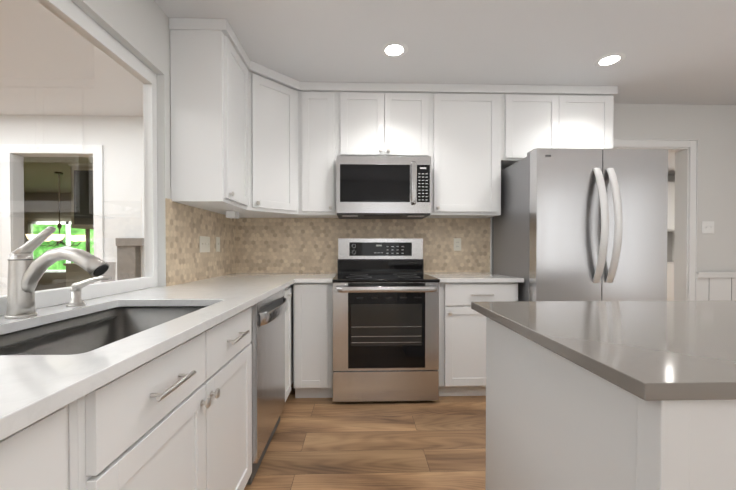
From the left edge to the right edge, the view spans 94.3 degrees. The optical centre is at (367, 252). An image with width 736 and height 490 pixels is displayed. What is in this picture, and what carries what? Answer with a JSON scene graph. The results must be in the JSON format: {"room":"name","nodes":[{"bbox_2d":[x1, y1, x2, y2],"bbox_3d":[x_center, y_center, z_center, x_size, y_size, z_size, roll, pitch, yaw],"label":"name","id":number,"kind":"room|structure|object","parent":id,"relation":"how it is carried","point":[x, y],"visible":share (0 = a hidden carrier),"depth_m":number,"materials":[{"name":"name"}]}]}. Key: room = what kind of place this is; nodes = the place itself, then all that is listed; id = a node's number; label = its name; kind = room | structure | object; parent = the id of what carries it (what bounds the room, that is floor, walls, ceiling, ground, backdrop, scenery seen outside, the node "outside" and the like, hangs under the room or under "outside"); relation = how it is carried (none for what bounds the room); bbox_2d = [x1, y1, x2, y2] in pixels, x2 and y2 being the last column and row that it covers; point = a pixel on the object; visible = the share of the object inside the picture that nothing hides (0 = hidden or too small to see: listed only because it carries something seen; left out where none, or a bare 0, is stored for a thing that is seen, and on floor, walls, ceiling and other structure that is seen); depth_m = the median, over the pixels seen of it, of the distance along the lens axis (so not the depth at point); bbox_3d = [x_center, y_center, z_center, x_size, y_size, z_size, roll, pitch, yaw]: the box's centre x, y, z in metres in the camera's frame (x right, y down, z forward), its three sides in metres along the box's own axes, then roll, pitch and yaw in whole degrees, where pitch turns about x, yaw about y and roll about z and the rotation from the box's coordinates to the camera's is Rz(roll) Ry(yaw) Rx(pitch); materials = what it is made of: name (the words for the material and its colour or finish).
{"room":"kitchen","nodes":[
{"label":"kitchen","id":0,"kind":"room"},
{"bbox_2d":[24,193,70,290],"bbox_3d":[-5.260,-0.198,8.447,7.240,2.490,0.120,0,1,-2],"label":"wall","id":1,"kind":"structure","parent":0,"point":[46,278],"depth_m":8.30,"materials":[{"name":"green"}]},
{"bbox_2d":[28,221,70,272],"bbox_3d":[-6.458,-0.128,8.373,3.600,1.250,0.060,0,1,-2],"label":"window","id":2,"kind":"structure","parent":1,"relation":"in","point":[67,224],"depth_m":8.31,"materials":[{"name":"white"}]},
{"bbox_2d":[0,115,144,295],"bbox_3d":[-3.562,-0.149,3.535,4.450,2.490,0.120,0,1,-2],"label":"wall","id":3,"kind":"structure","parent":0,"point":[71,141],"depth_m":3.47,"materials":[{"name":"white paint"}]},
{"bbox_2d":[1,144,103,294],"bbox_3d":[-3.207,0.001,3.537,1.000,2.190,0.141,0,1,-2],"label":"door frame","id":4,"kind":"structure","parent":3,"relation":"attached to","point":[15,183],"depth_m":3.47,"materials":[{"name":"white"}]},
{"bbox_2d":[71,0,170,285],"bbox_3d":[-1.204,-0.123,1.022,0.120,2.490,5.280,0,1,-2],"label":"wall","id":5,"kind":"structure","parent":0,"point":[139,30],"depth_m":1.90,"materials":[{"name":"white paint"}]},
{"bbox_2d":[0,0,157,315],"bbox_3d":[-1.208,-0.404,1.059,0.053,1.218,1.818,0,1,-2],"label":"window","id":6,"kind":"structure","parent":5,"relation":"in","point":[71,13],"depth_m":1.54,"materials":[{"name":"white"}]},
{"bbox_2d":[165,198,235,285],"bbox_3d":[-1.183,-0.064,2.540,0.008,0.510,1.128,0,1,-2],"label":"wall tile","id":7,"kind":"structure","parent":5,"relation":"attached to","point":[187,226],"depth_m":2.32,"materials":[{"name":"beige tile"}]},
{"bbox_2d":[199,236,209,251],"bbox_3d":[-1.171,-0.058,2.460,0.013,0.115,0.162,0,1,-2],"label":"switch plate","id":8,"kind":"object","parent":7,"relation":"attached to","point":[204,243],"visible":1,"depth_m":2.45,"materials":[{"name":"white plastic"}]},
{"bbox_2d":[216,237,219,251],"bbox_3d":[-1.177,-0.063,2.690,0.013,0.115,0.070,0,1,-2],"label":"switch plate","id":9,"kind":"object","parent":7,"relation":"attached to","point":[217,244],"visible":1,"depth_m":2.68,"materials":[{"name":"white plastic"}]},
{"bbox_2d":[169,18,260,213],"bbox_3d":[-0.986,-0.843,2.286,0.380,1.074,0.521,0,1,-2],"label":"upper cabinet","id":10,"kind":"object","parent":5,"relation":"attached to","point":[246,142],"depth_m":2.03,"materials":[{"name":"white wood"}]},
{"bbox_2d":[244,381,485,489],"bbox_3d":[-1.379,1.122,4.001,14.700,0.060,11.220,0,1,-2],"label":"floor","id":11,"kind":"structure","parent":0,"point":[330,444],"depth_m":1.96,"materials":[{"name":"brown wood"}]},
{"bbox_2d":[0,386,103,489],"bbox_3d":[-0.807,0.686,0.376,0.626,0.884,0.466,0,1,-2],"label":"base cabinet","id":12,"kind":"object","parent":11,"relation":"on","point":[63,449],"depth_m":0.56,"materials":[{"name":"white wood"}]},
{"bbox_2d":[63,164,93,286],"bbox_3d":[-4.019,-0.088,4.963,0.460,2.340,0.420,0,1,-2],"label":"hutch","id":13,"kind":"object","parent":11,"relation":"on","point":[77,185],"depth_m":4.86,"materials":[{"name":"beige paint"}]},
{"bbox_2d":[98,257,116,282],"bbox_3d":[-2.650,0.574,3.477,0.210,1.049,0.098,0,1,-2],"label":"picture","id":14,"kind":"object","parent":11,"relation":"on","point":[112,267],"depth_m":3.49,"materials":[{"name":"white"}]},
{"bbox_2d":[116,238,143,279],"bbox_3d":[-2.015,0.477,3.470,1.000,1.240,0.109,0,1,-2],"label":"stone fireplace","id":15,"kind":"object","parent":11,"relation":"on","point":[130,245],"depth_m":3.42,"materials":[{"name":"grey stone"}]},
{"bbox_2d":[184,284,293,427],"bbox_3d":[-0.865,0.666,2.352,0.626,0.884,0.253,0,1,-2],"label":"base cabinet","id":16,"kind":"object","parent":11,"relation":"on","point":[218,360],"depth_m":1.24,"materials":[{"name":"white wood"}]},
{"bbox_2d":[0,273,303,440],"bbox_3d":[-0.859,0.221,1.054,0.750,0.030,4.117,0,1,-2],"label":"countertop","id":17,"kind":"structure","parent":16,"relation":"on","point":[34,388],"depth_m":0.81,"materials":[{"name":"white stone"}]},
{"bbox_2d":[5,226,108,318],"bbox_3d":[-0.995,0.061,1.095,0.303,0.289,0.074,0,1,-2],"label":"faucet","id":18,"kind":"object","parent":17,"relation":"on","point":[26,271],"visible":1,"depth_m":1.07,"materials":[{"name":"silver metal"}]},
{"bbox_2d":[66,276,110,306],"bbox_3d":[-1.069,0.147,1.309,0.154,0.114,0.057,0,1,-2],"label":"soap dispenser","id":19,"kind":"object","parent":17,"relation":"on","point":[76,300],"visible":1,"depth_m":1.30,"materials":[{"name":"silver metal"}]},
{"bbox_2d":[0,306,206,354],"bbox_3d":[-0.828,0.382,1.083,0.499,0.288,0.814,0,1,-2],"label":"sink","id":20,"kind":"object","parent":17,"relation":"in","point":[84,333],"visible":0.12,"depth_m":1.29,"materials":[{"name":"metal"}]},
{"bbox_2d":[296,273,337,282],"bbox_3d":[-0.401,0.204,2.800,0.268,0.030,0.654,0,1,-2],"label":"countertop","id":21,"kind":"structure","parent":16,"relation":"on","point":[308,277],"depth_m":2.50,"materials":[{"name":"white stone"}]},
{"bbox_2d":[246,288,287,484],"bbox_3d":[-0.807,0.674,1.912,0.664,0.878,0.610,0,1,-2],"label":"dishwasher","id":22,"kind":"object","parent":11,"relation":"on","point":[267,342],"visible":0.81,"depth_m":1.78,"materials":[{"name":"grey metal"}]},
{"bbox_2d":[293,283,332,397],"bbox_3d":[-0.414,0.662,2.816,0.290,0.884,0.626,0,1,-2],"label":"base cabinet","id":23,"kind":"object","parent":11,"relation":"on","point":[312,302],"depth_m":2.51,"materials":[{"name":"white wood"}]},
{"bbox_2d":[332,238,439,401],"bbox_3d":[0.122,0.492,2.763,0.768,1.225,0.724,0,1,-2],"label":"range","id":24,"kind":"object","parent":11,"relation":"on","point":[385,319],"visible":1,"depth_m":2.46,"materials":[{"name":"silver metal"}]},
{"bbox_2d":[438,282,517,395],"bbox_3d":[0.815,0.661,2.852,0.609,0.884,0.626,0,1,-2],"label":"base cabinet","id":25,"kind":"object","parent":11,"relation":"on","point":[462,348],"depth_m":2.54,"materials":[{"name":"white wood"}]},
{"bbox_2d":[424,272,523,282],"bbox_3d":[0.825,0.203,2.835,0.635,0.030,0.652,0,1,-2],"label":"countertop","id":26,"kind":"structure","parent":25,"relation":"on","point":[445,277],"depth_m":2.59,"materials":[{"name":"white stone"}]},
{"bbox_2d":[493,148,667,300],"bbox_3d":[1.627,0.183,2.722,0.933,1.842,0.872,0,1,-2],"label":"refrigerator","id":27,"kind":"object","parent":11,"relation":"on","point":[571,224],"visible":0.54,"depth_m":2.39,"materials":[{"name":"grey metal"}]},
{"bbox_2d":[486,316,735,489],"bbox_3d":[1.370,0.680,0.985,1.797,0.886,0.785,0,1,-2],"label":"kitchen island","id":28,"kind":"object","parent":11,"relation":"on","point":[610,395],"depth_m":0.75,"materials":[{"name":"white wood"}]},
{"bbox_2d":[471,300,735,403],"bbox_3d":[1.372,0.221,1.007,1.872,0.030,0.853,0,1,-2],"label":"island countertop","id":29,"kind":"structure","parent":28,"relation":"on","point":[643,349],"depth_m":0.84,"materials":[{"name":"grey stone"}]},
{"bbox_2d":[667,262,673,300],"bbox_3d":[4.921,0.630,5.966,0.586,0.884,0.635,0,1,-2],"label":"base cabinet","id":30,"kind":"object","parent":11,"relation":"on","point":[670,265],"depth_m":5.66,"materials":[{"name":"white wood"}]},
{"bbox_2d":[0,0,735,192],"bbox_3d":[-2.113,-1.443,3.403,13.240,0.100,10.360,0,1,-2],"label":"ceiling","id":31,"kind":"structure","parent":0,"point":[679,52],"depth_m":2.30,"materials":[{"name":"white paint"}]},
{"bbox_2d":[25,172,85,246],"bbox_3d":[-5.491,-0.761,6.104,0.838,1.317,0.804,0,1,-2],"label":"chandelier","id":32,"kind":"object","parent":31,"relation":"hanging from","point":[57,239],"depth_m":6.07,"materials":[{"name":"brown metal"}]},
{"bbox_2d":[380,42,407,57],"bbox_3d":[0.179,-1.377,2.330,0.190,0.007,0.190,0,1,-2],"label":"recessed light","id":33,"kind":"object","parent":31,"relation":"in","point":[394,49],"visible":1,"depth_m":2.32,"materials":[{"name":"white"}]},
{"bbox_2d":[594,53,625,66],"bbox_3d":[1.736,-1.378,2.455,0.190,0.007,0.190,0,1,-2],"label":"recessed light","id":34,"kind":"object","parent":31,"relation":"in","point":[609,59],"visible":1,"depth_m":2.44,"materials":[{"name":"white plastic"}]},
{"bbox_2d":[491,104,735,272],"bbox_3d":[1.653,-0.146,3.245,5.720,2.490,0.120,0,1,-2],"label":"wall","id":35,"kind":"structure","parent":0,"point":[711,129],"depth_m":3.22,"materials":[{"name":"white paint"}]},
{"bbox_2d":[224,65,296,217],"bbox_3d":[-0.883,-0.848,2.793,0.616,1.074,0.617,0,1,-2],"label":"upper cabinet","id":36,"kind":"object","parent":35,"relation":"attached to","point":[278,101],"depth_m":2.66,"materials":[{"name":"white wood"}]},
{"bbox_2d":[289,81,337,217],"bbox_3d":[-0.453,-0.850,2.923,0.380,1.074,0.381,0,1,-2],"label":"upper cabinet","id":37,"kind":"object","parent":35,"relation":"attached to","point":[316,101],"depth_m":2.80,"materials":[{"name":"white wood"}]},
{"bbox_2d":[236,218,491,272],"bbox_3d":[-0.027,-0.070,3.127,2.338,0.510,0.020,0,1,-2],"label":"wall tile","id":38,"kind":"structure","parent":35,"relation":"attached to","point":[286,245],"depth_m":3.12,"materials":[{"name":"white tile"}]},
{"bbox_2d":[454,238,460,250],"bbox_3d":[0.826,-0.073,3.151,0.070,0.115,0.007,0,1,-2],"label":"outlet","id":39,"kind":"object","parent":38,"relation":"attached to","point":[457,244],"visible":1,"depth_m":3.15,"materials":[{"name":"white plastic"}]},
{"bbox_2d":[337,82,392,155],"bbox_3d":[-0.037,-1.088,2.962,0.455,0.599,0.322,0,1,-2],"label":"upper cabinet","id":40,"kind":"object","parent":35,"relation":"attached to","point":[364,110],"depth_m":2.81,"materials":[{"name":"white wood"}]},
{"bbox_2d":[336,156,430,218],"bbox_3d":[0.122,-0.532,2.903,0.756,0.466,0.460,0,1,-2],"label":"microwave","id":41,"kind":"object","parent":40,"relation":"attached to","point":[383,187],"visible":1,"depth_m":2.72,"materials":[{"name":"grey metal"}]},
{"bbox_2d":[393,83,432,157],"bbox_3d":[0.285,-1.088,2.971,0.431,0.599,0.322,0,1,-2],"label":"upper cabinet","id":42,"kind":"object","parent":35,"relation":"attached to","point":[412,102],"depth_m":2.82,"materials":[{"name":"white wood"}]},
{"bbox_2d":[425,84,504,217],"bbox_3d":[0.772,-0.850,2.988,0.676,1.074,0.322,0,1,-2],"label":"upper cabinet","id":43,"kind":"object","parent":35,"relation":"attached to","point":[467,162],"depth_m":2.84,"materials":[{"name":"white wood"}]},
{"bbox_2d":[505,85,568,167],"bbox_3d":[1.379,-1.080,3.003,0.538,0.614,0.322,0,1,-2],"label":"upper cabinet","id":44,"kind":"object","parent":35,"relation":"attached to","point":[536,116],"depth_m":2.85,"materials":[{"name":"white wood"}]},
{"bbox_2d":[569,86,616,148],"bbox_3d":[1.799,-1.081,3.015,0.541,0.614,0.322,0,1,-2],"label":"upper cabinet","id":45,"kind":"object","parent":35,"relation":"attached to","point":[591,108],"depth_m":2.86,"materials":[{"name":"white wood"}]},
{"bbox_2d":[613,139,697,300],"bbox_3d":[2.593,0.021,3.264,0.990,2.155,0.148,0,1,-2],"label":"door frame","id":46,"kind":"structure","parent":35,"relation":"attached to","point":[685,151],"depth_m":3.21,"materials":[{"name":"white wood"}]},
{"bbox_2d":[702,221,713,233],"bbox_3d":[3.215,-0.236,3.223,0.116,0.115,0.013,0,1,-2],"label":"switch plate","id":47,"kind":"object","parent":35,"relation":"attached to","point":[707,227],"visible":1,"depth_m":3.23,"materials":[{"name":"white plastic"}]},
{"bbox_2d":[697,272,735,277],"bbox_3d":[3.742,0.212,3.231,1.305,0.055,0.036,0,1,-2],"label":"trim","id":48,"kind":"structure","parent":35,"relation":"attached to","point":[716,274],"depth_m":3.20,"materials":[{"name":"white wood"}]},
{"bbox_2d":[697,278,735,300],"bbox_3d":[3.742,0.669,3.248,1.305,0.860,0.012,0,1,-2],"label":"wainscoting","id":49,"kind":"structure","parent":35,"relation":"attached to","point":[716,289],"depth_m":3.23,"materials":[{"name":"white wood"}]},
{"bbox_2d":[668,153,674,260],"bbox_3d":[3.699,-0.211,4.794,4.300,2.590,3.100,0,1,-2],"label":"wall","id":50,"kind":"structure","parent":0,"point":[671,167],"depth_m":5.91,"materials":[{"name":"white paint"}]},
{"bbox_2d":[667,182,670,229],"bbox_3d":[4.917,-0.805,6.091,0.586,0.850,0.355,0,1,-2],"label":"upper cabinet","id":51,"kind":"object","parent":50,"relation":"attached to","point":[669,183],"depth_m":5.93,"materials":[{"name":"white wood"}]},
{"bbox_2d":[667,182,674,233],"bbox_3d":[5.346,-0.805,6.104,0.533,0.850,0.355,0,1,-2],"label":"upper cabinet","id":52,"kind":"object","parent":50,"relation":"attached to","point":[670,231],"depth_m":5.93,"materials":[{"name":"white wood"}]},
{"label":"outside","id":53,"kind":"structure","parent":0,"visible":0},
{"bbox_2d":[33,224,93,269],"bbox_3d":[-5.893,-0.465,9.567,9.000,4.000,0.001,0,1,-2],"label":"trees","id":54,"kind":"object","parent":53,"point":[57,263],"depth_m":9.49,"materials":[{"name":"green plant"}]}
]}

